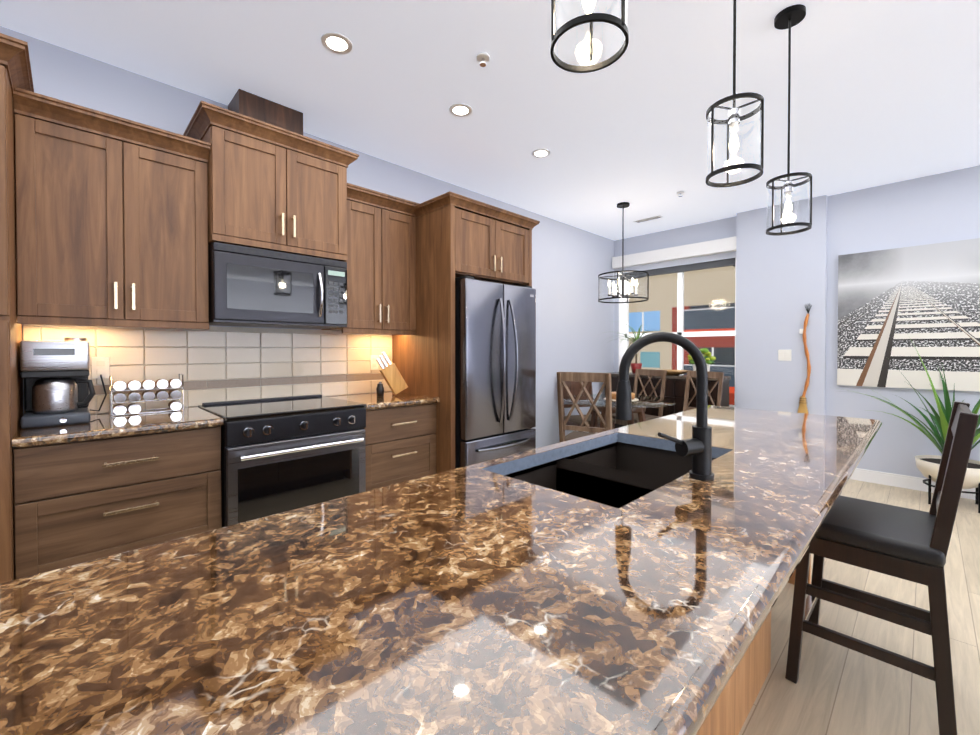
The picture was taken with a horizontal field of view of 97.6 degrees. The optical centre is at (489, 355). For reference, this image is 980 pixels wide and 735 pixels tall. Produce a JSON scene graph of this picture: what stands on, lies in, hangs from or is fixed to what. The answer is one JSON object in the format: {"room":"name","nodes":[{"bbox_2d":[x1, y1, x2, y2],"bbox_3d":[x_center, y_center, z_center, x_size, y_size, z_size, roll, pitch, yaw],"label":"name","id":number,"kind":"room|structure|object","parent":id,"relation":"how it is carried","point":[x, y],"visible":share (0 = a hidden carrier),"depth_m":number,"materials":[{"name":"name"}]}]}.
{"room":"dining room and kitchen","nodes":[
{"label":"dining room and kitchen","id":0,"kind":"room"},
{"bbox_2d":[0,26,613,447],"bbox_3d":[-1.611,-0.176,2.851,9.860,2.790,0.150,-1,1,-44],"label":"wall","id":1,"kind":"structure","parent":0,"point":[574,318],"depth_m":4.85,"materials":[{"name":"paint"}]},
{"bbox_2d":[91,357,109,378],"bbox_3d":[-2.067,0.067,2.276,0.072,0.116,0.007,-1,1,-44],"label":"outlet","id":2,"kind":"object","parent":1,"relation":"attached to","point":[100,363],"depth_m":2.27,"materials":[{"name":"white plastic"}]},
{"bbox_2d":[20,109,208,328],"bbox_3d":[-1.902,-0.606,2.207,0.706,0.868,0.351,-1,1,-44],"label":"upper cabinet","id":3,"kind":"object","parent":1,"relation":"attached to","point":[112,227],"depth_m":2.04,"materials":[{"name":"brown wood"}]},
{"bbox_2d":[192,121,351,264],"bbox_3d":[-1.353,-0.924,2.693,0.760,0.610,0.421,-1,1,-44],"label":"upper cabinet","id":4,"kind":"object","parent":1,"relation":"attached to","point":[264,193],"depth_m":2.50,"materials":[{"name":"brown wood"}]},
{"bbox_2d":[224,89,307,148],"bbox_3d":[-1.427,-1.401,2.735,0.370,0.332,0.248,-1,1,-44],"label":"cover","id":5,"kind":"object","parent":4,"relation":"on","point":[252,113],"depth_m":2.55,"materials":[{"name":"brown wood"}]},
{"bbox_2d":[208,242,346,328],"bbox_3d":[-1.328,-0.396,2.674,0.752,0.425,0.456,-1,1,-44],"label":"microwave","id":6,"kind":"object","parent":4,"relation":"attached to","point":[251,287],"visible":1,"depth_m":2.50,"materials":[{"name":"black metal"}]},
{"bbox_2d":[320,197,419,332],"bbox_3d":[-0.895,-0.618,3.194,0.586,0.868,0.351,-1,1,-44],"label":"upper cabinet","id":7,"kind":"object","parent":1,"relation":"attached to","point":[383,276],"depth_m":3.08,"materials":[{"name":"brown wood"}]},
{"bbox_2d":[370,355,377,369],"bbox_3d":[-0.918,0.057,3.403,0.072,0.116,0.007,-1,1,-44],"label":"outlet","id":8,"kind":"object","parent":1,"relation":"attached to","point":[373,363],"depth_m":3.40,"materials":[{"name":"white plastic"}]},
{"bbox_2d":[420,205,531,292],"bbox_3d":[-0.226,-0.820,3.559,0.800,0.461,0.763,-1,1,-44],"label":"upper cabinet","id":9,"kind":"object","parent":1,"relation":"attached to","point":[456,241],"depth_m":3.18,"materials":[{"name":"brown wood"}]},
{"bbox_2d":[0,0,979,240],"bbox_3d":[1.523,-1.597,0.025,10.400,0.120,8.650,-1,1,-44],"label":"ceiling","id":10,"kind":"structure","parent":0,"point":[883,92],"depth_m":2.47,"materials":[{"name":"paint"}]},
{"bbox_2d":[321,32,351,53],"bbox_3d":[-0.766,-1.558,2.144,0.147,0.006,0.147,0,1,1],"label":"recessed light","id":11,"kind":"object","parent":10,"relation":"in","point":[335,42],"depth_m":2.14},
{"bbox_2d":[449,103,471,116],"bbox_3d":[-0.187,-1.565,2.739,0.147,0.006,0.147,0,1,1],"label":"recessed light","id":12,"kind":"object","parent":10,"relation":"in","point":[458,109],"depth_m":2.74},
{"bbox_2d":[476,52,489,66],"bbox_3d":[-0.037,-1.540,2.243,0.070,0.042,0.070,1,1,40],"label":"sprinkler head","id":13,"kind":"object","parent":10,"relation":"attached to","point":[483,58],"depth_m":2.23},
{"bbox_2d":[532,149,550,157],"bbox_3d":[0.398,-1.573,3.342,0.147,0.006,0.147,0,1,1],"label":"recessed light","id":14,"kind":"object","parent":10,"relation":"in","point":[538,153],"depth_m":3.34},
{"bbox_2d":[550,0,628,72],"bbox_3d":[0.225,-1.121,0.968,0.173,0.850,0.176,-1,1,-44],"label":"pendant light","id":15,"kind":"object","parent":10,"relation":"hanging from","point":[590,16],"visible":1,"depth_m":0.96,"materials":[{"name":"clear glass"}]},
{"bbox_2d":[598,202,648,302],"bbox_3d":[1.399,-1.081,4.512,0.508,1.015,0.508,-1,1,-44],"label":"drum chandelier","id":16,"kind":"object","parent":10,"relation":"hanging from","point":[623,205],"visible":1,"depth_m":4.50,"materials":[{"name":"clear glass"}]},
{"bbox_2d":[633,215,662,222],"bbox_3d":[1.849,-1.591,5.018,0.100,0.008,0.320,-1,1,-44],"label":"ceiling vent","id":17,"kind":"object","parent":10,"relation":"in","point":[648,219],"visible":1,"depth_m":5.01,"materials":[{"name":"grey metal"}]},
{"bbox_2d":[705,0,763,187],"bbox_3d":[0.839,-1.081,1.468,0.173,0.942,0.176,-1,1,-44],"label":"pendant light","id":18,"kind":"object","parent":10,"relation":"hanging from","point":[733,120],"visible":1,"depth_m":1.46,"materials":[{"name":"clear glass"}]},
{"bbox_2d":[766,4,811,235],"bbox_3d":[1.373,-1.066,1.967,0.173,0.984,0.176,-1,1,-44],"label":"pendant light","id":19,"kind":"object","parent":10,"relation":"hanging from","point":[789,17],"visible":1,"depth_m":1.96,"materials":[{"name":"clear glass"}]},
{"bbox_2d":[614,216,736,371],"bbox_3d":[2.388,-0.208,5.564,0.250,2.790,1.580,-1,1,-44],"label":"wall","id":20,"kind":"structure","parent":0,"point":[707,231],"depth_m":5.45,"materials":[{"name":"paint"}]},
{"bbox_2d":[612,236,735,406],"bbox_3d":[2.349,-0.358,5.509,0.300,1.990,1.560,-1,1,-44],"label":"window","id":21,"kind":"structure","parent":20,"relation":"in","point":[717,246],"depth_m":5.51,"materials":[{"name":"clear glass"}]},
{"bbox_2d":[735,195,826,414],"bbox_3d":[3.068,-0.196,4.563,0.059,2.790,0.800,-1,1,-44],"label":"wall","id":22,"kind":"structure","parent":0,"point":[781,281],"depth_m":4.52,"materials":[{"name":"paint"}]},
{"bbox_2d":[778,350,790,360],"bbox_3d":[3.090,0.000,4.495,0.008,0.116,0.116,-1,1,-44],"label":"switch plate","id":23,"kind":"object","parent":22,"relation":"attached to","point":[784,355],"visible":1,"depth_m":4.50,"materials":[{"name":"white plastic"}]},
{"bbox_2d":[797,303,811,413],"bbox_3d":[3.191,0.089,4.367,0.072,1.225,0.146,-1,1,-44],"label":"decor","id":24,"kind":"object","parent":22,"relation":"attached to","point":[802,408],"visible":0.88,"depth_m":4.34,"materials":[{"name":"brown wood"}]},
{"bbox_2d":[738,479,979,734],"bbox_3d":[1.523,1.313,0.060,10.400,0.120,8.650,-1,1,-44],"label":"floor","id":25,"kind":"structure","parent":0,"point":[836,689],"depth_m":1.73,"materials":[{"name":"brown wood"}]},
{"bbox_2d":[0,57,27,582],"bbox_3d":[-2.328,0.070,1.593,0.770,2.331,0.641,-1,1,-44],"label":"tall cabinet","id":26,"kind":"object","parent":25,"relation":"on","point":[11,383],"depth_m":1.65,"materials":[{"name":"brown wood"}]},
{"bbox_2d":[16,425,222,577],"bbox_3d":[-1.813,0.792,2.132,0.704,0.874,0.606,-1,1,-44],"label":"base cabinet","id":27,"kind":"object","parent":25,"relation":"on","point":[81,501],"depth_m":1.87,"materials":[{"name":"brown wood"}]},
{"bbox_2d":[16,405,223,448],"bbox_3d":[-1.808,0.334,2.123,0.706,0.041,0.618,-1,1,-44],"label":"countertop","id":28,"kind":"structure","parent":27,"relation":"on","point":[101,426],"depth_m":1.95,"materials":[{"name":"brown stone"}]},
{"bbox_2d":[20,337,95,428],"bbox_3d":[-2.034,0.114,2.029,0.241,0.400,0.336,-1,1,-44],"label":"coffee maker","id":29,"kind":"object","parent":28,"relation":"on","point":[59,390],"visible":1,"depth_m":1.94,"materials":[{"name":"grey metal"}]},
{"bbox_2d":[90,370,106,410],"bbox_3d":[-2.054,0.185,2.248,0.070,0.217,0.050,-1,1,-44],"label":"cable","id":30,"kind":"object","parent":29,"relation":"attached to","point":[100,372],"visible":0.98,"depth_m":2.26,"materials":[{"name":"black plastic"}]},
{"bbox_2d":[109,374,183,415],"bbox_3d":[-1.864,0.209,2.335,0.305,0.202,0.126,-1,1,-44],"label":"spice rack","id":31,"kind":"object","parent":28,"relation":"on","point":[132,407],"visible":1,"depth_m":2.29,"materials":[{"name":"silver metal"}]},
{"bbox_2d":[198,394,366,526],"bbox_3d":[-1.240,0.752,2.598,0.758,0.930,0.708,-1,1,-44],"label":"range","id":32,"kind":"object","parent":25,"relation":"on","point":[280,454],"visible":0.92,"depth_m":2.35,"materials":[{"name":"black metal"}]},
{"bbox_2d":[364,405,439,490],"bbox_3d":[-0.805,0.780,3.121,0.584,0.874,0.606,-1,1,-44],"label":"base cabinet","id":33,"kind":"object","parent":25,"relation":"on","point":[402,445],"depth_m":2.90,"materials":[{"name":"brown wood"}]},
{"bbox_2d":[331,389,439,412],"bbox_3d":[-0.802,0.322,3.110,0.586,0.041,0.618,-1,1,-44],"label":"countertop","id":34,"kind":"structure","parent":33,"relation":"on","point":[389,400],"depth_m":3.01,"materials":[{"name":"brown stone"}]},
{"bbox_2d":[376,382,383,396],"bbox_3d":[-0.806,0.248,3.149,0.056,0.105,0.056,-1,1,-44],"label":"jar","id":35,"kind":"object","parent":34,"relation":"on","point":[380,389],"visible":1,"depth_m":3.13,"materials":[{"name":"black"}]},
{"bbox_2d":[376,352,407,394],"bbox_3d":[-0.732,0.133,3.196,0.226,0.317,0.090,0,1,-24],"label":"knife block","id":36,"kind":"object","parent":34,"relation":"on","point":[393,377],"visible":1,"depth_m":3.16,"materials":[{"name":"brown wood"}]},
{"bbox_2d":[455,276,535,468],"bbox_3d":[-0.156,0.319,3.501,0.760,1.761,0.909,-1,1,-44],"label":"fridge","id":37,"kind":"object","parent":25,"relation":"on","point":[495,370],"visible":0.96,"depth_m":3.14,"materials":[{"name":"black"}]},
{"bbox_2d":[557,372,611,441],"bbox_3d":[0.867,0.672,3.703,0.460,1.072,0.516,0,1,28],"label":"dining chair","id":38,"kind":"object","parent":25,"relation":"on","point":[581,377],"visible":0.42,"depth_m":3.52,"materials":[{"name":"brown wood"}]},
{"bbox_2d":[563,381,615,431],"bbox_3d":[1.087,0.718,4.886,0.460,0.952,0.516,0,1,-19],"label":"dining chair","id":39,"kind":"object","parent":25,"relation":"on","point":[574,387],"visible":0.17,"depth_m":5.02,"materials":[{"name":"brown wood"}]},
{"bbox_2d":[563,394,676,432],"bbox_3d":[1.299,0.828,4.367,1.112,0.752,1.112,-1,1,-44],"label":"dining table","id":40,"kind":"object","parent":25,"relation":"on","point":[640,405],"visible":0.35,"depth_m":4.20,"materials":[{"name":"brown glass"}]},
{"bbox_2d":[604,392,638,400],"bbox_3d":[1.334,0.417,4.368,0.340,0.068,0.340,-1,1,-44],"label":"centerpiece","id":41,"kind":"object","parent":40,"relation":"on","point":[614,396],"visible":0.33,"depth_m":4.28,"materials":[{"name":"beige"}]},
{"bbox_2d":[612,369,666,425],"bbox_3d":[1.715,0.682,5.014,0.515,1.022,0.460,0,1,-29],"label":"dining chair","id":42,"kind":"object","parent":25,"relation":"on","point":[650,373],"visible":0.4,"depth_m":5.01,"materials":[{"name":"brown wood"}]},
{"bbox_2d":[492,437,815,734],"bbox_3d":[0.009,0.805,0.971,4.225,0.874,0.520,-1,1,-44],"label":"kitchen island","id":43,"kind":"object","parent":25,"relation":"on","point":[615,471],"depth_m":1.43,"materials":[{"name":"brown wood"}]},
{"bbox_2d":[0,405,875,734],"bbox_3d":[0.086,0.359,0.881,4.276,0.060,0.790,-1,1,-44],"label":"island countertop","id":44,"kind":"structure","parent":43,"relation":"on","point":[472,599],"depth_m":0.57,"materials":[{"name":"brown stone"}]},
{"bbox_2d":[615,332,713,480],"bbox_3d":[0.468,0.131,1.155,0.175,0.388,0.216,-1,1,-44],"label":"faucet","id":45,"kind":"object","parent":44,"relation":"on","point":[697,446],"visible":1,"depth_m":1.13,"materials":[{"name":"grey metal"}]},
{"bbox_2d":[605,372,730,428],"bbox_3d":[2.133,0.714,5.317,0.425,0.949,1.430,-1,1,-44],"label":"bench","id":46,"kind":"object","parent":25,"relation":"on","point":[675,385],"visible":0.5,"depth_m":5.03,"materials":[{"name":"brown wood"}]},
{"bbox_2d":[609,321,668,372],"bbox_3d":[1.811,-0.111,5.408,0.525,0.696,0.897,-1,1,-44],"label":"potted plant","id":47,"kind":"object","parent":46,"relation":"on","point":[635,366],"visible":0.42,"depth_m":5.55,"materials":[{"name":"red"}]},
{"bbox_2d":[667,370,690,374],"bbox_3d":[2.226,0.212,5.241,0.430,0.055,0.430,-1,1,-44],"label":"bowl","id":48,"kind":"object","parent":46,"relation":"on","point":[674,372],"visible":0.77,"depth_m":5.10,"materials":[{"name":"brown wood"}]},
{"bbox_2d":[688,348,715,370],"bbox_3d":[2.465,0.079,5.002,0.282,0.328,0.272,-1,1,-44],"label":"potted plant","id":49,"kind":"object","parent":46,"relation":"on","point":[709,358],"visible":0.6,"depth_m":4.96,"materials":[{"name":"white"}]},
{"bbox_2d":[683,370,723,410],"bbox_3d":[2.136,0.687,4.584,0.516,1.022,0.460,0,1,-26],"label":"dining chair","id":50,"kind":"object","parent":25,"relation":"on","point":[719,376],"visible":0.23,"depth_m":4.62,"materials":[{"name":"brown wood"}]},
{"bbox_2d":[785,401,978,734],"bbox_3d":[1.458,0.703,1.618,0.466,1.063,0.480,-1,1,-44],"label":"bar stool","id":51,"kind":"object","parent":25,"relation":"on","point":[908,544],"visible":0.9,"depth_m":1.47,"materials":[{"name":"brown wood"}]},
{"bbox_2d":[840,337,979,512],"bbox_3d":[3.457,0.514,3.333,1.161,1.397,1.378,-1,1,-44],"label":"floor plant","id":52,"kind":"object","parent":25,"relation":"on","point":[927,466],"visible":0.71,"depth_m":3.49,"materials":[{"name":"green plant"}]},
{"bbox_2d":[825,165,979,478],"bbox_3d":[5.256,-0.173,2.599,0.389,2.790,6.670,-1,1,-44],"label":"wall","id":53,"kind":"structure","parent":0,"point":[925,299],"depth_m":3.89,"materials":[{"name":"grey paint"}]},
{"bbox_2d":[850,468,974,499],"bbox_3d":[3.721,1.170,2.216,2.560,0.115,8.250,-1,1,-44],"label":"baseboard","id":54,"kind":"structure","parent":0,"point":[895,480],"depth_m":3.93,"materials":[{"name":"white wood"}]},
{"label":"outside","id":55,"kind":"structure","parent":0,"visible":0},
{"bbox_2d":[629,265,734,404],"bbox_3d":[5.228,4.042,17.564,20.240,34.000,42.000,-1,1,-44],"label":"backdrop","id":56,"kind":"structure","parent":55,"point":[650,317],"depth_m":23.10,"materials":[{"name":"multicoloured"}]}
]}

